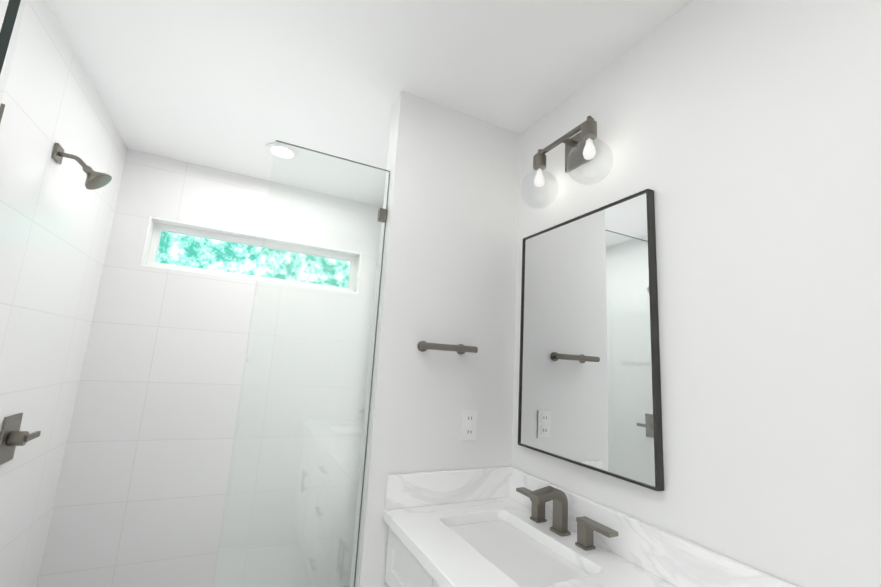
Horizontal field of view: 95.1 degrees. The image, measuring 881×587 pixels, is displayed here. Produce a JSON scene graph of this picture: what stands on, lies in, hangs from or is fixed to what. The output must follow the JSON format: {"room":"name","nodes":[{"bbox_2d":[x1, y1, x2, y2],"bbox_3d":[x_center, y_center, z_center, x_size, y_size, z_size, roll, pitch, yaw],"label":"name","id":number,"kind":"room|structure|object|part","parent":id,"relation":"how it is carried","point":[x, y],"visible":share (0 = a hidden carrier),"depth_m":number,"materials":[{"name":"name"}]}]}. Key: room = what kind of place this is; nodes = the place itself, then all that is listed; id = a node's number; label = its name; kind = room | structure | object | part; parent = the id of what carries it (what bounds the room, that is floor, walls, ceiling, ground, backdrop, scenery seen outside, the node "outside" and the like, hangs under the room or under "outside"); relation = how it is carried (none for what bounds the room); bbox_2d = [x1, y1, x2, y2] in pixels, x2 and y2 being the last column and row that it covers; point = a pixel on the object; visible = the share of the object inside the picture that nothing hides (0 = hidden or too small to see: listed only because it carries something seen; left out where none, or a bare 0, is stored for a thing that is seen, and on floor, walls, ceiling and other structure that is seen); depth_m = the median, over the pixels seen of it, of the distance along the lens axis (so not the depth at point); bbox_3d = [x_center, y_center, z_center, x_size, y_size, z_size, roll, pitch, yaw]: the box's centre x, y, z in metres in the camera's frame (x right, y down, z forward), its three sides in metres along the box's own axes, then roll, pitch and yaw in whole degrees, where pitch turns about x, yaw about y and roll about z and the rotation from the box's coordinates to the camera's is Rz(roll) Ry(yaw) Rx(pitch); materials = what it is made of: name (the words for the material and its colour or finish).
{"room":"bathroom","nodes":[
{"label":"bathroom","id":0,"kind":"room"},
{"bbox_2d":[0,0,127,586],"bbox_3d":[-1.027,0.147,0.301,0.100,2.520,4.280,8,-11,-25],"label":"wall","id":1,"kind":"structure","parent":0,"point":[56,219],"depth_m":1.60,"materials":[{"name":"white tile"}]},
{"bbox_2d":[0,413,40,464],"bbox_3d":[-1.568,0.539,1.506,0.058,0.170,0.162,8,-11,-25],"label":"shower valve","id":2,"kind":"object","parent":1,"relation":"attached to","point":[12,436],"visible":1,"depth_m":1.47,"materials":[{"name":"silver metal"}]},
{"bbox_2d":[52,143,111,189],"bbox_3d":[-1.386,-0.481,1.565,0.175,0.145,0.096,8,-11,-25],"label":"shower head","id":3,"kind":"object","parent":1,"relation":"attached to","point":[95,180],"visible":1,"depth_m":1.55},
{"bbox_2d":[37,149,382,586],"bbox_3d":[-1.048,0.540,2.560,1.895,2.520,0.150,8,-11,-25],"label":"wall","id":4,"kind":"structure","parent":0,"point":[143,482],"depth_m":2.32,"materials":[{"name":"tile"}]},
{"bbox_2d":[140,216,361,293],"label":"shower window","id":5,"kind":"structure","parent":4,"relation":"in","point":[157,226],"depth_m":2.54,"materials":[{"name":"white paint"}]},
{"bbox_3d":[-1.167,-0.207,2.646,1.151,0.201,0.005,8,-11,-25],"label":"pane","id":6,"kind":"part","parent":5,"relation":"part of","materials":[{"name":"clear glass"}]},
{"bbox_2d":[46,0,692,206],"bbox_3d":[-0.103,-1.010,0.929,1.995,0.080,4.280,8,-11,-25],"label":"ceiling","id":7,"kind":"structure","parent":0,"point":[236,86],"depth_m":1.55,"materials":[{"name":"white paint"}]},
{"bbox_2d":[266,143,297,158],"bbox_3d":[-0.875,-0.782,2.224,0.168,0.010,0.168,8,-11,-25],"label":"recessed light","id":8,"kind":"object","parent":7,"relation":"in","point":[270,147],"visible":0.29,"depth_m":2.22,"materials":[{"name":"white paint"}]},
{"bbox_2d":[350,91,519,586],"bbox_3d":[0.010,0.443,1.643,0.610,2.520,0.120,8,-11,-25],"label":"wall","id":9,"kind":"structure","parent":0,"point":[448,273],"depth_m":1.64,"materials":[{"name":"white paint"}]},
{"bbox_2d":[383,466,510,509],"bbox_3d":[0.043,0.734,1.535,0.524,0.113,0.020,8,-11,-25],"label":"backsplash","id":10,"kind":"structure","parent":9,"relation":"attached to","point":[431,488],"depth_m":1.51,"materials":[{"name":"white stone"}]},
{"bbox_2d":[417,341,477,353],"bbox_3d":[0.023,0.211,1.569,0.240,0.042,0.078,8,-11,-25],"label":"towel rail","id":11,"kind":"object","parent":9,"relation":"attached to","point":[422,346],"visible":1,"depth_m":1.54,"materials":[{"name":"silver metal"}]},
{"bbox_2d":[461,410,477,439],"bbox_3d":[0.115,0.525,1.609,0.070,0.116,0.008,8,-11,-25],"label":"electrical outlet","id":12,"kind":"object","parent":9,"relation":"attached to","point":[469,426],"visible":1,"depth_m":1.61,"materials":[{"name":"white plastic"}]},
{"bbox_2d":[511,466,796,586],"bbox_3d":[0.711,0.646,0.799,0.020,0.113,1.940,8,-11,-25],"label":"backsplash","id":13,"kind":"structure","parent":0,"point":[684,563],"depth_m":1.05,"materials":[{"name":"white stone"}]},
{"bbox_2d":[511,0,880,586],"bbox_3d":[0.959,0.305,0.530,0.100,2.520,2.970,8,-11,-25],"label":"wall","id":14,"kind":"structure","parent":0,"point":[741,139],"depth_m":0.96,"materials":[{"name":"white paint"}]},
{"bbox_2d":[520,116,613,208],"bbox_3d":[0.459,-0.490,1.504,0.161,0.273,0.412,8,-11,-25],"label":"sconce","id":15,"kind":"object","parent":14,"relation":"attached to","point":[580,149],"visible":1,"depth_m":1.53,"materials":[{"name":"clear glass"}]},
{"bbox_2d":[518,189,663,490],"bbox_3d":[0.481,0.145,1.423,0.028,0.860,0.610,8,-11,-25],"label":"mirror","id":16,"kind":"object","parent":14,"relation":"attached to","point":[589,384],"visible":1,"depth_m":1.33,"materials":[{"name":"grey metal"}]},
{"bbox_3d":[0.062,1.445,-0.150,1.995,0.060,2.850,8,-11,-25],"label":"floor","id":17,"kind":"structure","parent":0,"visible":0},
{"bbox_2d":[383,518,446,586],"bbox_3d":[0.441,1.127,0.595,0.556,0.865,1.940,8,-11,-25],"label":"bathroom vanity","id":18,"kind":"object","parent":17,"relation":"on","point":[404,568],"depth_m":1.27,"materials":[{"name":"white paint"}]},
{"bbox_2d":[383,498,678,586],"bbox_3d":[0.471,0.685,0.673,0.548,0.035,1.940,8,-11,-25],"label":"countertop","id":19,"kind":"structure","parent":18,"relation":"on","point":[452,559],"depth_m":1.14,"materials":[{"name":"white stone"}]},
{"bbox_2d":[447,514,598,586],"bbox_3d":[0.209,0.847,1.199,0.329,0.157,0.530,8,-11,-25],"label":"sink","id":20,"kind":"object","parent":19,"relation":"in","point":[526,559],"depth_m":1.22,"materials":[{"name":"white ceramic"}]},
{"bbox_2d":[515,485,618,549],"bbox_3d":[0.349,0.697,1.290,0.131,0.138,0.424,8,-11,-25],"label":"faucet","id":21,"kind":"object","parent":19,"relation":"on","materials":[{"name":"grey metal"}]},
{"bbox_3d":[-0.863,1.501,1.055,1.185,0.135,0.120,8,-11,-25],"label":"sill","id":22,"kind":"structure","parent":0,"visible":0},
{"bbox_2d":[0,0,25,123],"bbox_3d":[-1.033,0.328,0.784,0.764,2.040,0.151,-6,-13,42],"label":"glass","id":23,"kind":"object","parent":22,"relation":"on","point":[10,28],"depth_m":0.68,"materials":[{"name":"clear glass"}]},
{"bbox_3d":[-1.029,0.324,0.759,0.725,2.040,0.012,-5,-13,39],"label":"door","id":24,"kind":"part","parent":23,"relation":"part of","materials":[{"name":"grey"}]},
{"bbox_2d":[213,140,389,586],"bbox_3d":[-0.467,0.473,1.400,0.442,2.048,0.026,8,-11,-25],"label":"glass","id":25,"kind":"object","parent":22,"relation":"on","point":[382,213],"depth_m":1.43,"materials":[{"name":"clear glass"}]},
{"bbox_3d":[-0.468,0.473,1.400,0.442,2.048,0.010,8,-11,-25],"label":"panel","id":26,"kind":"part","parent":25,"relation":"part of","materials":[{"name":"grey"}]}
]}

